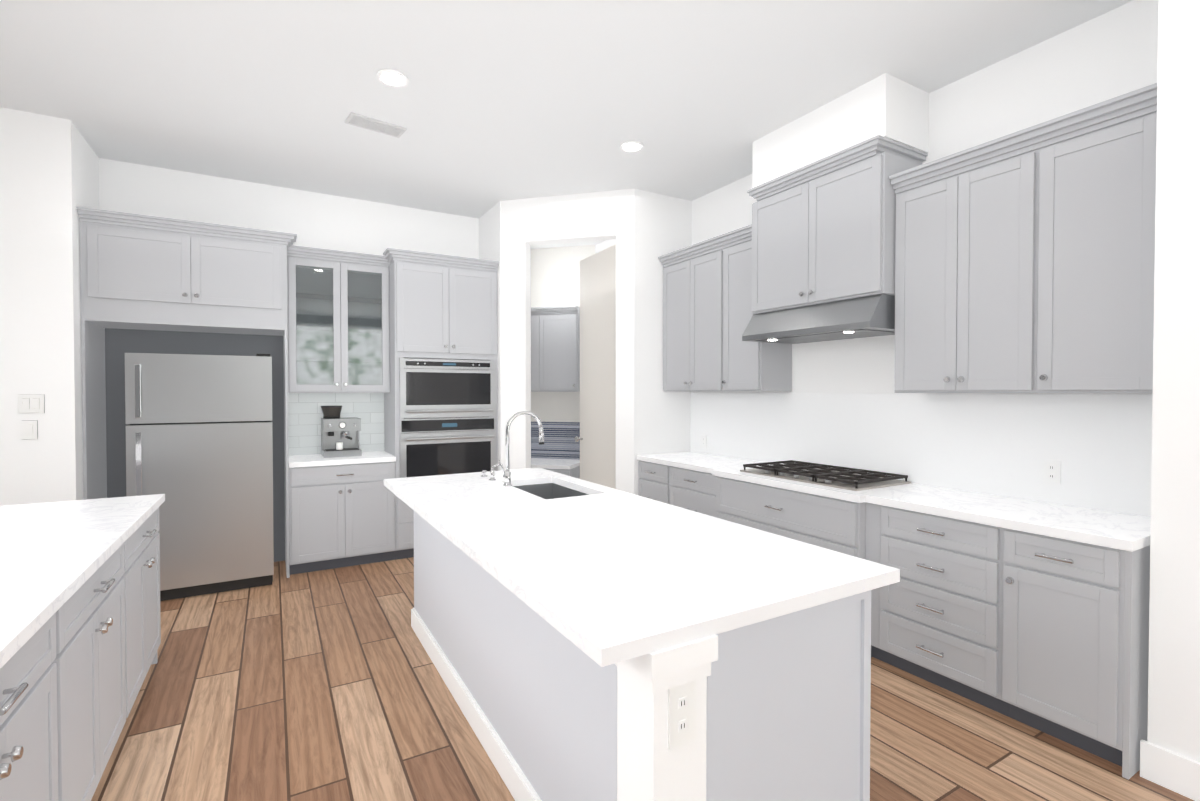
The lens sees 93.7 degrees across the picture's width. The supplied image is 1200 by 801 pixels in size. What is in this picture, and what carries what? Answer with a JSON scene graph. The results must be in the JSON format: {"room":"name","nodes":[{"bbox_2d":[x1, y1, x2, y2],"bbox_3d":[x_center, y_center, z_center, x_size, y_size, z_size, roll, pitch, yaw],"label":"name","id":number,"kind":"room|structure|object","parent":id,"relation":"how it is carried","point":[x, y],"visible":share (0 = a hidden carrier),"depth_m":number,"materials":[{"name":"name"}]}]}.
{"room":"kitchen","nodes":[
{"label":"kitchen","id":0,"kind":"room"},
{"bbox_2d":[0,107,98,505],"bbox_3d":[-5.460,-0.201,3.110,4.020,3.300,0.850,-1,1,-30],"label":"wall","id":1,"kind":"structure","parent":0,"point":[49,174],"depth_m":3.67,"materials":[{"name":"white paint"}]},
{"bbox_2d":[22,420,37,439],"bbox_3d":[-3.698,0.191,3.647,0.076,0.124,0.010,-1,1,-30],"label":"switch plate","id":2,"kind":"object","parent":1,"relation":"attached to","point":[29,429],"visible":1,"depth_m":3.65,"materials":[{"name":"white plastic"}]},
{"bbox_2d":[18,394,44,412],"bbox_3d":[-3.689,0.021,3.649,0.124,0.124,0.010,-1,1,-30],"label":"switch plate","id":3,"kind":"object","parent":1,"relation":"attached to","point":[31,403],"visible":1,"depth_m":3.65,"materials":[{"name":"white plastic"}]},
{"bbox_2d":[99,158,478,258],"bbox_3d":[-2.588,-0.233,5.191,3.040,3.300,0.150,-1,1,-30],"label":"wall","id":4,"kind":"structure","parent":0,"point":[321,220],"depth_m":4.98,"materials":[{"name":"white paint"}]},
{"bbox_2d":[78,215,287,338],"bbox_3d":[-3.175,-0.911,4.415,1.246,0.700,0.577,-1,1,-30],"label":"upper cabinet","id":5,"kind":"object","parent":4,"relation":"attached to","point":[156,284],"depth_m":4.15,"materials":[{"name":"grey paint"}]},
{"bbox_2d":[287,245,389,392],"bbox_3d":[-2.328,-0.680,5.016,0.816,1.220,0.397,-1,1,-30],"label":"upper cabinet","id":6,"kind":"object","parent":4,"relation":"attached to","point":[338,319],"visible":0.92,"depth_m":5.01,"materials":[{"name":"grey paint"}]},
{"bbox_2d":[479,201,500,470],"bbox_3d":[-1.052,-0.240,5.637,0.117,3.300,0.630,-1,1,-30],"label":"wall","id":7,"kind":"structure","parent":0,"point":[490,234],"depth_m":5.40,"materials":[{"name":"white paint"}]},
{"bbox_2d":[530,245,595,421],"bbox_3d":[-0.486,-0.258,6.830,3.444,3.300,2.758,-1,1,-30],"label":"wall","id":8,"kind":"structure","parent":0,"point":[554,276],"depth_m":7.03,"materials":[{"name":"white paint"}]},
{"bbox_2d":[531,307,579,391],"bbox_3d":[-0.908,-0.580,6.959,1.249,0.940,1.248,-1,1,-30],"label":"upper cabinet","id":9,"kind":"object","parent":8,"relation":"attached to","point":[555,349],"depth_m":6.68,"materials":[{"name":"grey paint"}]},
{"bbox_2d":[0,0,1132,248],"bbox_3d":[-0.490,-1.892,2.483,12.000,0.100,13.000,-1,1,-30],"label":"ceiling","id":10,"kind":"structure","parent":0,"point":[490,104],"depth_m":3.24,"materials":[{"name":"white paint"}]},
{"bbox_2d":[345,112,406,137],"bbox_3d":[-1.512,-1.855,3.798,0.360,0.011,0.160,-1,1,-38],"label":"ceiling vent","id":11,"kind":"object","parent":10,"relation":"in","point":[371,124],"visible":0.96,"depth_m":3.79,"materials":[{"name":"grey metal"}]},
{"bbox_2d":[377,69,407,86],"bbox_3d":[-1.187,-1.845,3.223,0.170,0.012,0.170,-1,1,-30],"label":"recessed light","id":12,"kind":"object","parent":10,"relation":"in","point":[392,77],"visible":0.96,"depth_m":3.21,"materials":[{"name":"white plastic"}]},
{"bbox_2d":[620,141,642,151],"bbox_3d":[0.233,-1.859,4.122,0.170,0.012,0.170,-1,1,-30],"label":"recessed light","id":13,"kind":"object","parent":10,"relation":"in","point":[631,146],"visible":0.96,"depth_m":4.10,"materials":[{"name":"white plastic"}]},
{"bbox_2d":[501,188,634,493],"bbox_3d":[-0.299,-0.234,5.238,1.287,3.300,0.130,0,1,15],"label":"wall","id":14,"kind":"structure","parent":0,"point":[580,217],"depth_m":5.19,"materials":[{"name":"white paint"}]},
{"bbox_2d":[575,244,615,488],"bbox_3d":[0.016,-0.036,5.615,0.193,2.868,0.861,-1,1,-30],"label":"pantry door","id":15,"kind":"structure","parent":14,"relation":"in","point":[597,438],"depth_m":5.58,"materials":[{"name":"white paint"}]},
{"bbox_2d":[91,557,1193,800],"bbox_3d":[-0.490,1.483,2.535,12.000,0.050,13.000,-1,1,-30],"label":"floor","id":16,"kind":"structure","parent":0,"point":[323,685],"depth_m":2.52,"materials":[{"name":"brown wood"}]},
{"bbox_2d":[0,494,164,800],"bbox_3d":[-1.855,1.009,1.452,0.758,0.930,3.480,-1,1,-30],"label":"base cabinet","id":17,"kind":"object","parent":16,"relation":"on","point":[80,629],"depth_m":1.89,"materials":[{"name":"grey paint"}]},
{"bbox_2d":[125,353,273,600],"bbox_3d":[-3.044,0.537,4.367,0.870,1.785,0.755,-1,1,-30],"label":"refrigerator","id":18,"kind":"object","parent":16,"relation":"on","point":[199,445],"visible":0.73,"depth_m":4.09,"materials":[{"name":"silver metal"}]},
{"bbox_2d":[288,393,395,574],"bbox_3d":[-2.273,0.677,4.943,0.816,1.488,0.614,-1,1,-30],"label":"base cabinet","id":19,"kind":"object","parent":16,"relation":"on","point":[341,511],"visible":0.9,"depth_m":4.79,"materials":[{"name":"grey paint"}]},
{"bbox_2d":[321,405,361,457],"bbox_3d":[-2.305,0.268,5.004,0.307,0.442,0.372,-1,1,-30],"label":"espresso machine","id":20,"kind":"object","parent":19,"relation":"on","point":[339,437],"visible":1,"depth_m":4.96,"materials":[{"name":"silver metal"}]},
{"bbox_2d":[383,248,499,559],"bbox_3d":[-1.540,0.049,5.354,1.010,2.730,0.627,-1,1,-30],"label":"tall cabinet","id":21,"kind":"object","parent":16,"relation":"on","point":[442,306],"visible":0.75,"depth_m":5.08,"materials":[{"name":"grey paint"}]},
{"bbox_2d":[399,358,495,477],"bbox_3d":[-1.486,0.222,5.334,0.870,1.196,0.607,-1,1,-30],"label":"double wall oven","id":22,"kind":"object","parent":21,"relation":"in","point":[447,408],"visible":0.92,"depth_m":5.11,"materials":[{"name":"silver metal"}]},
{"bbox_2d":[531,422,579,461],"bbox_3d":[-0.867,0.497,7.132,1.020,0.460,1.019,-1,1,-30],"label":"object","id":23,"kind":"object","parent":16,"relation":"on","point":[560,445],"depth_m":7.03,"materials":[{"name":"grey wood"}]},
{"bbox_2d":[531,458,579,469],"bbox_3d":[-0.945,0.752,6.841,1.451,0.040,1.450,-1,1,-30],"label":"countertop","id":24,"kind":"structure","parent":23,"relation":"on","point":[545,465],"depth_m":6.48,"materials":[{"name":"white stone"}]},
{"bbox_2d":[550,470,579,478],"bbox_3d":[-0.942,1.082,6.855,1.438,0.620,1.437,-1,1,-30],"label":"pantry cabinet","id":25,"kind":"object","parent":16,"relation":"on","point":[573,473],"depth_m":6.42,"materials":[{"name":"grey paint"}]},
{"bbox_2d":[636,457,663,502],"bbox_3d":[0.716,0.975,5.001,0.617,0.890,0.456,-1,1,-30],"label":"base cabinet","id":26,"kind":"object","parent":16,"relation":"on","point":[650,473],"depth_m":4.85,"materials":[{"name":"grey paint"}]},
{"bbox_2d":[411,508,899,800],"bbox_3d":[-0.150,1.011,2.673,0.916,0.890,2.639,-1,1,-30],"label":"kitchen island","id":27,"kind":"object","parent":16,"relation":"on","point":[775,706],"depth_m":1.68,"materials":[{"name":"grey paint"}]},
{"bbox_2d":[384,472,795,667],"bbox_3d":[-0.433,0.547,2.602,0.619,0.040,2.794,-1,1,-30],"label":"island countertop","id":28,"kind":"structure","parent":27,"relation":"on","point":[611,592],"depth_m":1.78,"materials":[{"name":"white stone"}]},
{"bbox_2d":[481,470,487,477],"bbox_3d":[-0.764,0.484,3.714,0.044,0.050,0.044,-1,1,-30],"label":"switch","id":29,"kind":"object","parent":28,"relation":"on","point":[484,475],"visible":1,"depth_m":3.70,"materials":[{"name":"silver metal"}]},
{"bbox_2d":[512,480,591,499],"bbox_3d":[-0.302,0.670,3.361,0.403,0.254,0.732,-1,1,-30],"label":"sink","id":30,"kind":"object","parent":28,"relation":"in","point":[546,488],"depth_m":3.68,"materials":[{"name":"grey metal"}]},
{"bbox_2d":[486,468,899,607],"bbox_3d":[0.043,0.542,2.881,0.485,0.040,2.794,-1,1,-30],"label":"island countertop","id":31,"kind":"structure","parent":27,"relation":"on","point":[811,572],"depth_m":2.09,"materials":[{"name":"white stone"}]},
{"bbox_2d":[489,464,502,480],"bbox_3d":[-0.662,0.458,3.588,0.093,0.107,0.044,-1,1,-30],"label":"soap dispenser","id":32,"kind":"object","parent":31,"relation":"on","point":[492,475],"visible":0.98,"depth_m":3.57,"materials":[{"name":"silver metal"}]},
{"bbox_2d":[499,411,544,486],"bbox_3d":[-0.475,0.288,3.439,0.277,0.452,0.094,-1,1,-30],"label":"faucet","id":33,"kind":"object","parent":31,"relation":"on","point":[507,477],"visible":1,"depth_m":3.37,"materials":[{"name":"silver metal"}]},
{"bbox_2d":[664,465,711,515],"bbox_3d":[0.987,0.982,4.536,0.617,0.890,0.620,-1,1,-30],"label":"base cabinet","id":34,"kind":"object","parent":16,"relation":"on","point":[690,489],"depth_m":4.42,"materials":[{"name":"grey paint"}]},
{"bbox_2d":[712,473,875,656],"bbox_3d":[1.412,0.994,3.759,0.667,0.890,1.151,-1,1,-30],"label":"base cabinet","id":35,"kind":"object","parent":16,"relation":"on","point":[839,524],"depth_m":3.43,"materials":[{"name":"grey paint"}]},
{"bbox_2d":[872,501,995,708],"bbox_3d":[1.935,1.007,2.913,0.617,0.890,0.659,-1,1,-30],"label":"base cabinet","id":36,"kind":"object","parent":16,"relation":"on","point":[936,625],"depth_m":2.77,"materials":[{"name":"grey paint"}]},
{"bbox_2d":[992,525,1149,779],"bbox_3d":[2.177,1.013,2.499,0.617,0.890,0.440,-1,1,-30],"label":"base cabinet","id":37,"kind":"object","parent":16,"relation":"on","point":[1020,591],"depth_m":2.30,"materials":[{"name":"grey paint"}]},
{"bbox_2d":[637,453,1150,548],"bbox_3d":[1.421,0.530,3.727,0.677,0.040,3.356,-1,1,-30],"label":"countertop","id":38,"kind":"structure","parent":37,"relation":"on","point":[1108,526],"depth_m":2.81,"materials":[{"name":"white stone"}]},
{"bbox_2d":[740,460,911,490],"bbox_3d":[1.461,0.484,3.740,0.540,0.050,0.920,-1,1,-30],"label":"gas cooktop","id":39,"kind":"object","parent":38,"relation":"in","point":[852,479],"visible":0.98,"depth_m":3.60,"materials":[{"name":"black metal"}]},
{"bbox_2d":[596,189,691,494],"bbox_3d":[-0.089,-0.253,6.484,0.800,3.300,2.937,-1,1,-30],"label":"wall","id":40,"kind":"structure","parent":0,"point":[663,224],"depth_m":5.12,"materials":[{"name":"white paint"}]},
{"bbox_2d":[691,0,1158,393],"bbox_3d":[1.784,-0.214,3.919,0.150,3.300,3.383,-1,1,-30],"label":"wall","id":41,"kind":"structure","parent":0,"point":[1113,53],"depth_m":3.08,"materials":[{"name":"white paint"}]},
{"bbox_2d":[701,435,706,447],"bbox_3d":[0.952,0.377,5.166,0.009,0.116,0.072,-1,1,-30],"label":"outlet","id":42,"kind":"object","parent":41,"relation":"attached to","point":[703,441],"visible":1,"depth_m":5.16,"materials":[{"name":"white plastic"}]},
{"bbox_2d":[658,224,791,391],"bbox_3d":[0.997,-0.688,4.712,0.397,1.225,1.195,-1,1,-30],"label":"upper cabinet","id":43,"kind":"object","parent":41,"relation":"attached to","point":[707,296],"visible":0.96,"depth_m":4.54,"materials":[{"name":"grey paint"}]},
{"bbox_2d":[742,294,894,343],"bbox_3d":[1.496,-0.515,3.721,0.537,0.205,0.996,-1,1,-30],"label":"range hood","id":44,"kind":"object","parent":41,"relation":"attached to","point":[865,316],"visible":0.9,"depth_m":3.50,"materials":[{"name":"silver metal"}]},
{"bbox_2d":[747,135,927,313],"bbox_3d":[1.518,-1.061,3.726,0.487,0.880,1.016,-1,1,-30],"label":"upper cabinet","id":45,"kind":"object","parent":41,"relation":"attached to","point":[823,230],"visible":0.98,"depth_m":3.48,"materials":[{"name":"grey paint"}]},
{"bbox_2d":[752,73,928,187],"bbox_3d":[1.545,-1.683,3.732,0.430,0.355,1.020,-1,1,-30],"label":"soffit","id":46,"kind":"object","parent":41,"relation":"attached to","point":[886,105],"visible":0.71,"depth_m":3.40,"materials":[{"name":"white paint"}]},
{"bbox_2d":[889,83,1156,392],"bbox_3d":[2.102,-0.654,2.821,0.397,1.235,1.138,-1,1,-30],"label":"upper cabinet","id":47,"kind":"object","parent":41,"relation":"attached to","point":[1025,260],"visible":0.9,"depth_m":2.64,"materials":[{"name":"grey paint"}]},
{"bbox_2d":[1043,460,1060,483],"bbox_3d":[2.298,0.363,2.860,0.009,0.116,0.072,-1,1,-30],"label":"outlet","id":48,"kind":"object","parent":41,"relation":"attached to","point":[1051,471],"visible":1,"depth_m":2.86,"materials":[{"name":"white plastic"}]},
{"bbox_2d":[1147,0,1199,761],"bbox_3d":[3.643,-0.157,0.221,0.670,3.300,4.880,-1,1,-30],"label":"wall","id":49,"kind":"structure","parent":0,"point":[1174,676],"depth_m":2.10,"materials":[{"name":"white paint"}]},
{"bbox_2d":[1140,740,1199,800],"bbox_3d":[3.343,1.425,0.079,0.016,0.140,4.896,-1,1,-30],"label":"baseboard","id":50,"kind":"structure","parent":49,"relation":"attached to","point":[1172,771],"depth_m":2.12,"materials":[{"name":"white wood"}]}
]}

